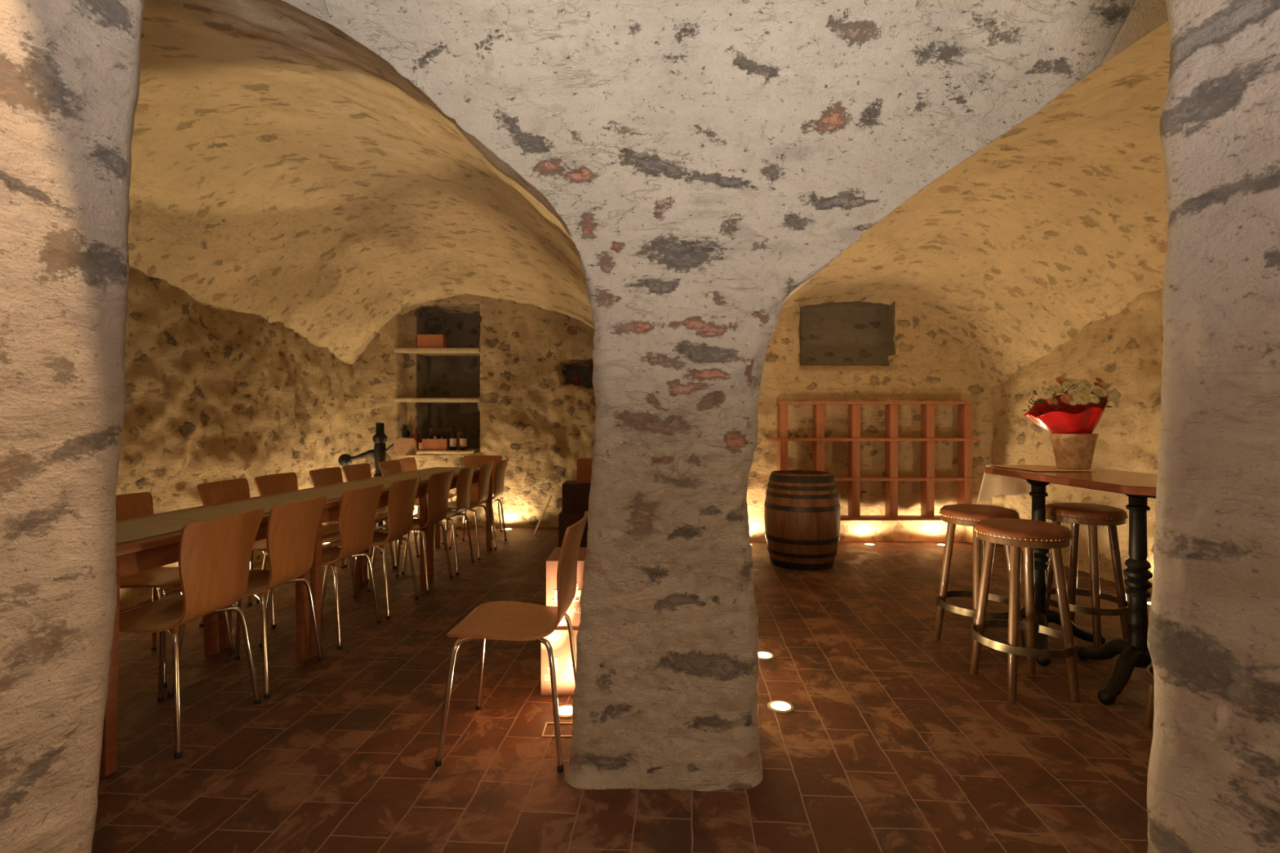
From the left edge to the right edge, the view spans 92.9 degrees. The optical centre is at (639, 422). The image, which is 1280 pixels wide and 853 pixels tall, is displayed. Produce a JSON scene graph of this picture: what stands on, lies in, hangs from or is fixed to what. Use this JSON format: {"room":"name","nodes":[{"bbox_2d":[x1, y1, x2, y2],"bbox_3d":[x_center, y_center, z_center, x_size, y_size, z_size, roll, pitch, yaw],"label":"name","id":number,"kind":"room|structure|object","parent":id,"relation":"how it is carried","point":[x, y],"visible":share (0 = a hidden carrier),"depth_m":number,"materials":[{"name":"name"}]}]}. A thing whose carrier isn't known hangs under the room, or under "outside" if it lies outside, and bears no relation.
{"room":"wine cellar","nodes":[
{"label":"wine cellar","id":0,"kind":"room"},
{"bbox_2d":[0,0,144,852],"bbox_3d":[-1.622,-0.244,-0.040,1.029,2.888,2.920,0,0,0],"label":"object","id":1,"kind":"structure","parent":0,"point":[70,69],"depth_m":1.25,"materials":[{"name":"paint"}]},
{"bbox_2d":[115,268,353,611],"bbox_3d":[-3.300,-0.040,4.125,0.100,2.520,5.850,0,0,0],"label":"wall","id":2,"kind":"structure","parent":0,"point":[211,395],"depth_m":4.73,"materials":[{"name":"beige stone"}]},
{"bbox_2d":[283,0,332,25],"bbox_3d":[-2.293,-1.228,1.659,2.742,0.543,0.550,0,0,0],"label":"wall","id":3,"kind":"structure","parent":0,"point":[317,8],"depth_m":1.79,"materials":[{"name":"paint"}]},
{"bbox_2d":[128,0,593,364],"bbox_3d":[-1.728,-1.068,4.385,3.303,1.368,5.329,0,0,0],"label":"vault","id":4,"kind":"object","parent":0,"point":[283,170],"visible":0.74,"depth_m":3.96,"materials":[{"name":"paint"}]},
{"bbox_2d":[350,293,595,528],"bbox_3d":[-1.725,-0.215,7.131,3.350,2.870,0.610,0,0,0],"label":"wall","id":5,"kind":"structure","parent":0,"point":[530,412],"depth_m":6.96,"materials":[{"name":"beige stone"}]},
{"bbox_2d":[394,347,479,356],"bbox_3d":[-2.315,-0.823,7.157,0.970,0.045,0.485,0,0,0],"label":"niche shelf","id":6,"kind":"object","parent":5,"relation":"attached to","point":[428,352],"visible":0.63,"depth_m":6.92,"materials":[{"name":"wood"}]},
{"bbox_2d":[417,334,446,347],"bbox_3d":[-2.412,-0.927,7.050,0.290,0.160,0.160,0,0,-4],"label":"wooden box","id":7,"kind":"object","parent":6,"relation":"on","point":[423,340],"visible":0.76,"depth_m":6.97,"materials":[{"name":"brown wood"}]},
{"bbox_2d":[394,398,479,403],"bbox_3d":[-2.315,-0.255,7.157,0.970,0.040,0.485,0,0,0],"label":"niche shelf","id":8,"kind":"object","parent":5,"relation":"attached to","point":[402,400],"visible":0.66,"depth_m":6.92,"materials":[{"name":"wood"}]},
{"bbox_2d":[416,448,479,453],"bbox_3d":[-2.260,0.335,7.115,0.720,0.030,0.570,0,0,0],"label":"niche shelf","id":9,"kind":"object","parent":5,"relation":"attached to","point":[468,451],"visible":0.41,"depth_m":6.83,"materials":[{"name":"concrete"}]},
{"bbox_2d":[413,427,418,450],"bbox_3d":[-2.564,0.189,6.960,0.068,0.260,0.068,0,0,0],"label":"wine bottle","id":10,"kind":"object","parent":9,"relation":"on","point":[415,435],"visible":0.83,"depth_m":6.94,"materials":[{"name":"red glass"}]},
{"bbox_2d":[418,442,422,450],"bbox_3d":[-2.477,0.274,6.880,0.045,0.090,0.045,0,0,0],"label":"candle","id":11,"kind":"object","parent":9,"relation":"on","point":[420,443],"visible":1,"depth_m":6.86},
{"bbox_2d":[422,428,455,450],"bbox_3d":[-2.300,0.194,6.961,0.326,0.250,0.191,0,0,-3],"label":"crate","id":12,"kind":"object","parent":9,"relation":"on","point":[427,444],"visible":0.79,"depth_m":6.87,"materials":[{"name":"brown wood"}]},
{"bbox_2d":[426,435,432,439],"bbox_3d":[-2.401,0.189,6.979,0.064,0.063,0.162,0,0,0],"label":"wine bottle","id":13,"kind":"object","parent":12,"relation":"in","point":[428,437],"visible":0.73,"depth_m":6.90,"materials":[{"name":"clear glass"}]},
{"bbox_2d":[432,435,440,439],"bbox_3d":[-2.326,0.174,6.979,0.064,0.063,0.162,0,0,0],"label":"wine bottle","id":14,"kind":"object","parent":12,"relation":"in","point":[434,437],"visible":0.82,"depth_m":6.90,"materials":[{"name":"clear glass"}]},
{"bbox_2d":[439,435,447,439],"bbox_3d":[-2.251,0.189,6.979,0.064,0.063,0.162,0,0,0],"label":"wine bottle","id":15,"kind":"object","parent":12,"relation":"in","point":[441,437],"visible":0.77,"depth_m":6.90,"materials":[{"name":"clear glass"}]},
{"bbox_2d":[449,426,456,450],"bbox_3d":[-2.130,0.184,6.930,0.078,0.270,0.077,0,0,0],"label":"wine bottle","id":16,"kind":"object","parent":9,"relation":"on","point":[453,435],"visible":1,"depth_m":6.90,"materials":[{"name":"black glass"}]},
{"bbox_2d":[457,431,461,449],"bbox_3d":[-2.081,0.213,7.000,0.050,0.210,0.004,0,0,10],"label":"leaflet","id":17,"kind":"object","parent":9,"relation":"on","point":[458,433],"visible":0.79,"depth_m":7.00,"materials":[{"name":"brown paper"}]},
{"bbox_2d":[459,426,466,450],"bbox_3d":[-2.013,0.184,6.930,0.078,0.270,0.077,0,0,0],"label":"wine bottle","id":18,"kind":"object","parent":9,"relation":"on","point":[463,437],"visible":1,"depth_m":6.90,"materials":[{"name":"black glass"}]},
{"bbox_2d":[573,372,578,386],"bbox_3d":[-0.745,-0.500,7.080,0.070,0.170,0.070,0,0,0],"label":"wine bottle","id":19,"kind":"object","parent":5,"relation":"on","point":[575,378],"visible":0.82,"depth_m":7.05,"materials":[{"name":"red glass"}]},
{"bbox_3d":[-2.708,0.280,7.060,0.160,0.100,0.200,0,0,0],"label":"niche ledge","id":20,"kind":"object","parent":5,"relation":"attached to","visible":0},
{"bbox_2d":[402,425,409,438],"bbox_3d":[-2.708,0.130,7.030,0.080,0.200,0.080,0,0,0],"label":"wine bottle","id":21,"kind":"object","parent":20,"relation":"on","point":[406,433],"visible":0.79,"depth_m":7.00,"materials":[{"name":"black glass"}]},
{"bbox_2d":[91,527,1153,852],"bbox_3d":[0.100,1.200,3.000,7.600,0.001,9.200,0,0,0],"label":"floor","id":22,"kind":"structure","parent":0,"point":[889,743],"depth_m":2.36,"materials":[{"name":"tile"}]},
{"bbox_2d":[115,492,234,687],"bbox_3d":[-2.380,0.782,2.981,0.495,0.836,0.442,0,0,4],"label":"dining chair","id":23,"kind":"object","parent":22,"relation":"on","point":[134,504],"visible":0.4,"depth_m":3.06,"materials":[{"name":"brown wood"}]},
{"bbox_2d":[119,508,264,758],"bbox_3d":[-1.840,0.782,2.399,0.495,0.836,0.442,0,0,3],"label":"dining chair","id":24,"kind":"object","parent":22,"relation":"on","point":[215,554],"visible":0.85,"depth_m":2.35,"materials":[{"name":"brown wood"}]},
{"bbox_2d":[98,504,310,777],"bbox_3d":[-2.021,0.815,2.610,0.580,0.770,1.094,0,0,6],"label":"dining table","id":25,"kind":"object","parent":22,"relation":"on","point":[132,557],"visible":0.38,"depth_m":2.21,"materials":[{"name":"brown wood"}]},
{"bbox_2d":[196,478,275,628],"bbox_3d":[-2.370,0.782,3.771,0.495,0.836,0.442,0,0,2],"label":"dining chair","id":26,"kind":"object","parent":22,"relation":"on","point":[220,491],"visible":0.34,"depth_m":3.76,"materials":[{"name":"brown wood"}]},
{"bbox_2d":[167,495,326,699],"bbox_3d":[-1.810,0.782,2.859,0.495,0.836,0.442,0,0,2],"label":"dining chair","id":27,"kind":"object","parent":22,"relation":"on","point":[292,527],"visible":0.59,"depth_m":2.81,"materials":[{"name":"brown wood"}]},
{"bbox_2d":[253,471,354,603],"bbox_3d":[-2.330,0.782,4.241,0.495,0.836,0.442,0,0,4],"label":"dining chair","id":28,"kind":"object","parent":22,"relation":"on","point":[270,484],"visible":0.3,"depth_m":4.25,"materials":[{"name":"brown wood"}]},
{"bbox_2d":[258,484,383,649],"bbox_3d":[-1.770,0.782,3.439,0.495,0.836,0.442,0,0,4],"label":"dining chair","id":29,"kind":"object","parent":22,"relation":"on","point":[358,507],"visible":0.67,"depth_m":3.37,"materials":[{"name":"brown wood"}]},
{"bbox_2d":[213,480,428,653],"bbox_3d":[-1.893,0.815,3.835,0.580,0.770,1.324,0,0,6],"label":"dining table","id":30,"kind":"object","parent":22,"relation":"on","point":[331,510],"visible":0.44,"depth_m":3.28,"materials":[{"name":"brown wood"}]},
{"bbox_2d":[309,466,395,582],"bbox_3d":[-2.260,0.782,4.781,0.495,0.836,0.442,0,0,3],"label":"dining chair","id":31,"kind":"object","parent":22,"relation":"on","point":[327,476],"visible":0.23,"depth_m":4.81,"materials":[{"name":"brown wood"}]},
{"bbox_2d":[320,475,421,619],"bbox_3d":[-1.720,0.782,3.929,0.495,0.836,0.442,0,0,3],"label":"dining chair","id":32,"kind":"object","parent":22,"relation":"on","point":[402,494],"visible":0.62,"depth_m":3.86,"materials":[{"name":"brown wood"}]},
{"bbox_2d":[337,422,417,531],"bbox_3d":[-2.670,0.603,6.220,0.800,1.195,0.340,0,0,0],"label":"press","id":33,"kind":"object","parent":22,"relation":"on","point":[402,446],"visible":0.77,"depth_m":6.17,"materials":[{"name":"black metal"}]},
{"bbox_2d":[342,462,419,568],"bbox_3d":[-2.230,0.782,5.231,0.495,0.836,0.442,0,0,4],"label":"dining chair","id":34,"kind":"object","parent":22,"relation":"on","point":[359,471],"visible":0.3,"depth_m":5.25,"materials":[{"name":"brown wood"}]},
{"bbox_2d":[366,470,454,593],"bbox_3d":[-1.670,0.782,4.498,0.495,0.836,0.442,0,0,5],"label":"dining chair","id":35,"kind":"object","parent":22,"relation":"on","point":[439,483],"visible":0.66,"depth_m":4.42,"materials":[{"name":"brown wood"}]},
{"bbox_2d":[378,459,444,553],"bbox_3d":[-2.160,0.782,5.761,0.495,0.836,0.442,0,0,2],"label":"dining chair","id":36,"kind":"object","parent":22,"relation":"on","point":[388,467],"visible":0.15,"depth_m":5.80,"materials":[{"name":"brown wood"}]},
{"bbox_2d":[360,466,493,584],"bbox_3d":[-1.752,0.815,5.175,0.580,0.770,1.324,0,0,6],"label":"dining table","id":37,"kind":"object","parent":22,"relation":"on","point":[434,537],"visible":0.34,"depth_m":5.00,"materials":[{"name":"brown wood"}]},
{"bbox_2d":[115,466,480,543],"bbox_3d":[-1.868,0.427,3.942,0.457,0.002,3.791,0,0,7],"label":"tabletop","id":38,"kind":"object","parent":37,"relation":"on","point":[135,529],"visible":0.63,"depth_m":3.03,"materials":[{"name":"wood"}]},
{"bbox_2d":[397,457,457,544],"bbox_3d":[-2.170,0.782,6.201,0.495,0.836,0.442,0,0,2],"label":"dining chair","id":39,"kind":"object","parent":22,"relation":"on","point":[409,464],"visible":0.24,"depth_m":6.29,"materials":[{"name":"brown wood"}]},
{"bbox_2d":[401,465,475,575],"bbox_3d":[-1.630,0.782,5.000,0.495,0.836,0.442,0,0,1],"label":"dining chair","id":40,"kind":"object","parent":22,"relation":"on","point":[465,475],"visible":0.67,"depth_m":4.90,"materials":[{"name":"brown wood"}]},
{"bbox_2d":[434,461,493,559],"bbox_3d":[-1.600,0.782,5.520,0.495,0.836,0.442,0,0,0],"label":"dining chair","id":41,"kind":"object","parent":22,"relation":"on","point":[486,468],"visible":0.68,"depth_m":5.45,"materials":[{"name":"brown wood"}]},
{"bbox_2d":[449,455,502,539],"bbox_3d":[-1.730,0.782,6.480,0.442,0.836,0.495,0,0,0],"label":"dining chair","id":42,"kind":"object","parent":22,"relation":"on","point":[468,460],"visible":0.3,"depth_m":6.68,"materials":[{"name":"brown wood"}]},
{"bbox_2d":[448,458,508,549],"bbox_3d":[-1.560,0.782,5.960,0.495,0.836,0.442,0,0,1],"label":"dining chair","id":43,"kind":"object","parent":22,"relation":"on","point":[500,468],"visible":0.68,"depth_m":5.88,"materials":[{"name":"brown wood"}]},
{"bbox_2d":[435,511,587,772],"bbox_3d":[-0.455,0.782,2.319,0.495,0.836,0.442,0,0,4],"label":"dining chair","id":44,"kind":"object","parent":22,"relation":"on","point":[507,620],"visible":0.99,"depth_m":2.21,"materials":[{"name":"brown wood"}]},
{"bbox_2d":[533,495,551,534],"bbox_3d":[-1.065,1.015,6.680,0.018,0.382,0.395,0,0,20],"label":"metal rod","id":45,"kind":"object","parent":22,"relation":"on","point":[550,497],"visible":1,"depth_m":6.67,"materials":[{"name":"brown metal"}]},
{"bbox_2d":[541,722,573,737],"bbox_3d":[-0.310,1.198,2.370,0.130,0.004,0.106,0,0,0],"label":"floor plate","id":46,"kind":"object","parent":22,"relation":"on","point":[546,723],"visible":0.5,"depth_m":2.36,"materials":[{"name":"gold metal"}]},
{"bbox_2d":[541,628,577,695],"bbox_3d":[-0.338,1.056,2.819,0.195,0.288,0.302,0,0,0],"label":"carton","id":47,"kind":"object","parent":22,"relation":"on","point":[559,641],"visible":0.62,"depth_m":2.67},
{"bbox_2d":[546,546,586,628],"bbox_3d":[-0.322,0.760,2.824,0.185,0.302,0.292,0,0,0],"label":"carton","id":48,"kind":"object","parent":47,"relation":"on","point":[574,611],"visible":0.25,"depth_m":2.68,"materials":[{"name":"cardboard"}]},
{"bbox_2d":[558,704,572,718],"bbox_3d":[-0.305,1.196,2.520,0.109,0.006,0.109,0,0,0],"label":"spotlight","id":49,"kind":"object","parent":22,"relation":"on","point":[565,711],"visible":0.67,"depth_m":2.51,"materials":[{"name":"beige glass"}]},
{"bbox_2d":[558,511,587,546],"bbox_3d":[-0.560,1.022,5.780,0.380,0.355,0.360,0,0,0],"label":"cardboard box","id":50,"kind":"object","parent":22,"relation":"on","point":[565,520],"visible":0.19,"depth_m":5.60,"materials":[{"name":"brown cardboard"}]},
{"bbox_2d":[561,480,591,513],"bbox_3d":[-0.540,0.707,5.780,0.360,0.275,0.340,0,0,0],"label":"cardboard box","id":51,"kind":"object","parent":50,"relation":"on","point":[575,495],"visible":0.53,"depth_m":5.61,"materials":[{"name":"brown cardboard"}]},
{"bbox_2d":[577,457,592,483],"bbox_3d":[-0.450,0.456,5.800,0.280,0.225,0.260,0,0,0],"label":"cardboard box","id":52,"kind":"object","parent":51,"relation":"on","point":[584,464],"visible":0.47,"depth_m":5.67,"materials":[{"name":"brown cardboard"}]},
{"bbox_2d":[757,651,774,660],"bbox_3d":[0.635,1.196,3.120,0.109,0.006,0.109,0,0,0],"label":"spotlight","id":53,"kind":"object","parent":22,"relation":"on","point":[765,655],"visible":0.79,"depth_m":3.11,"materials":[{"name":"beige"}]},
{"bbox_2d":[767,700,794,713],"bbox_3d":[0.592,1.196,2.560,0.109,0.006,0.109,0,0,0],"label":"spotlight","id":54,"kind":"object","parent":22,"relation":"on","point":[777,706],"visible":1,"depth_m":2.56,"materials":[{"name":"beige glass"}]},
{"bbox_2d":[764,470,839,570],"bbox_3d":[1.375,0.812,5.170,0.625,0.775,0.625,0,0,0],"label":"barrel","id":55,"kind":"object","parent":22,"relation":"on","point":[802,510],"visible":1,"depth_m":4.92,"materials":[{"name":"brown wood"}]},
{"bbox_2d":[863,543,875,546],"bbox_3d":[2.250,1.196,5.955,0.109,0.006,0.109,0,0,0],"label":"spotlight","id":56,"kind":"object","parent":22,"relation":"on","point":[868,544],"visible":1,"depth_m":5.93,"materials":[{"name":"beige"}]},
{"bbox_2d":[933,503,1025,658],"bbox_3d":[1.820,0.826,3.270,0.406,0.751,0.406,0,0,-14],"label":"bar stool","id":57,"kind":"object","parent":22,"relation":"on","point":[963,514],"visible":0.79,"depth_m":3.19,"materials":[{"name":"wood"}]},
{"bbox_2d":[965,525,997,545],"bbox_3d":[3.382,1.090,6.020,0.220,0.220,0.200,0,0,0],"label":"stone block","id":58,"kind":"object","parent":22,"relation":"on","point":[969,530],"visible":0.21,"depth_m":6.04,"materials":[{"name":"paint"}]},
{"bbox_2d":[969,518,1080,702],"bbox_3d":[1.735,0.826,2.760,0.406,0.751,0.406,0,0,-20],"label":"bar stool","id":59,"kind":"object","parent":22,"relation":"on","point":[1016,533],"visible":1,"depth_m":2.65,"materials":[{"name":"brown wood"}]},
{"bbox_2d":[984,466,1157,705],"bbox_3d":[2.298,0.733,3.070,0.685,0.935,1.280,0,0,0],"label":"table","id":60,"kind":"object","parent":22,"relation":"on","point":[1134,651],"visible":0.64,"depth_m":2.77,"materials":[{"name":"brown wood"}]},
{"bbox_2d":[977,465,1093,502],"bbox_3d":[2.256,0.376,3.502,0.370,0.232,0.503,0,0,0],"label":"tablecloth","id":61,"kind":"object","parent":60,"relation":"on","point":[992,485],"visible":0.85,"depth_m":3.73,"materials":[{"name":"beige fabric"}]},
{"bbox_2d":[1049,433,1098,469],"bbox_3d":[2.425,0.161,3.400,0.224,0.195,0.224,0,0,0],"label":"vase","id":62,"kind":"object","parent":61,"relation":"on","point":[1071,451],"visible":0.97,"depth_m":3.33,"materials":[{"name":"beige ceramic"}]},
{"bbox_2d":[1022,376,1112,434],"bbox_3d":[2.392,-0.093,3.390,0.476,0.337,0.331,0,0,0],"label":"flower bouquet","id":63,"kind":"object","parent":62,"relation":"in","point":[1079,411],"visible":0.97,"depth_m":3.32,"materials":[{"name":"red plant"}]},
{"bbox_2d":[1045,502,1128,648],"bbox_3d":[2.430,0.826,3.330,0.406,0.751,0.406,0,0,-9],"label":"bar stool","id":64,"kind":"object","parent":22,"relation":"on","point":[1092,515],"visible":0.92,"depth_m":3.25,"materials":[{"name":"wood"}]},
{"bbox_2d":[1143,544,1154,728],"bbox_3d":[2.130,0.826,2.240,0.406,0.751,0.406,0,0,23],"label":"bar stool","id":65,"kind":"object","parent":22,"relation":"on","point":[1149,710],"visible":0.07,"depth_m":2.38,"materials":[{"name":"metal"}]},
{"bbox_2d":[280,0,1168,791],"bbox_3d":[0.235,-0.117,2.429,3.209,2.634,2.041,0,0,0],"label":"wall pillar","id":66,"kind":"structure","parent":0,"point":[701,162],"depth_m":1.97,"materials":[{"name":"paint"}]},
{"bbox_2d":[746,296,995,542],"bbox_3d":[1.975,-0.140,6.236,3.351,2.720,0.306,0,0,0],"label":"wall","id":67,"kind":"structure","parent":0,"point":[855,351],"depth_m":6.12,"materials":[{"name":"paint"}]},
{"bbox_2d":[766,401,979,520],"bbox_3d":[2.280,0.376,5.978,2.035,1.161,0.153,0,0,0],"label":"wooden rack","id":68,"kind":"object","parent":67,"relation":"attached to","point":[927,478],"visible":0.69,"depth_m":5.92,"materials":[{"name":"brown wood"}]},
{"bbox_2d":[781,21,1170,388],"bbox_3d":[2.015,-0.890,3.970,3.230,1.467,4.500,0,0,0],"label":"vault","id":69,"kind":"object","parent":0,"point":[1051,228],"visible":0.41,"depth_m":4.37,"materials":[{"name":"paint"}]},
{"bbox_2d":[991,288,1163,595],"bbox_3d":[3.556,-0.040,3.710,0.113,2.520,5.020,0,0,0],"label":"wall","id":70,"kind":"structure","parent":0,"point":[1124,349],"depth_m":4.63,"materials":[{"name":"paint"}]},
{"bbox_2d":[1101,0,1168,64],"bbox_3d":[2.650,-1.219,1.661,2.455,0.561,0.555,0,0,0],"label":"wall","id":71,"kind":"structure","parent":0,"point":[1144,16],"depth_m":1.80,"materials":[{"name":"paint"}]},
{"bbox_2d":[1146,0,1279,852],"bbox_3d":[1.609,-0.244,-0.040,0.946,2.888,2.920,0,0,0],"label":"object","id":72,"kind":"structure","parent":71,"relation":"attached to","point":[1213,642],"depth_m":1.25,"materials":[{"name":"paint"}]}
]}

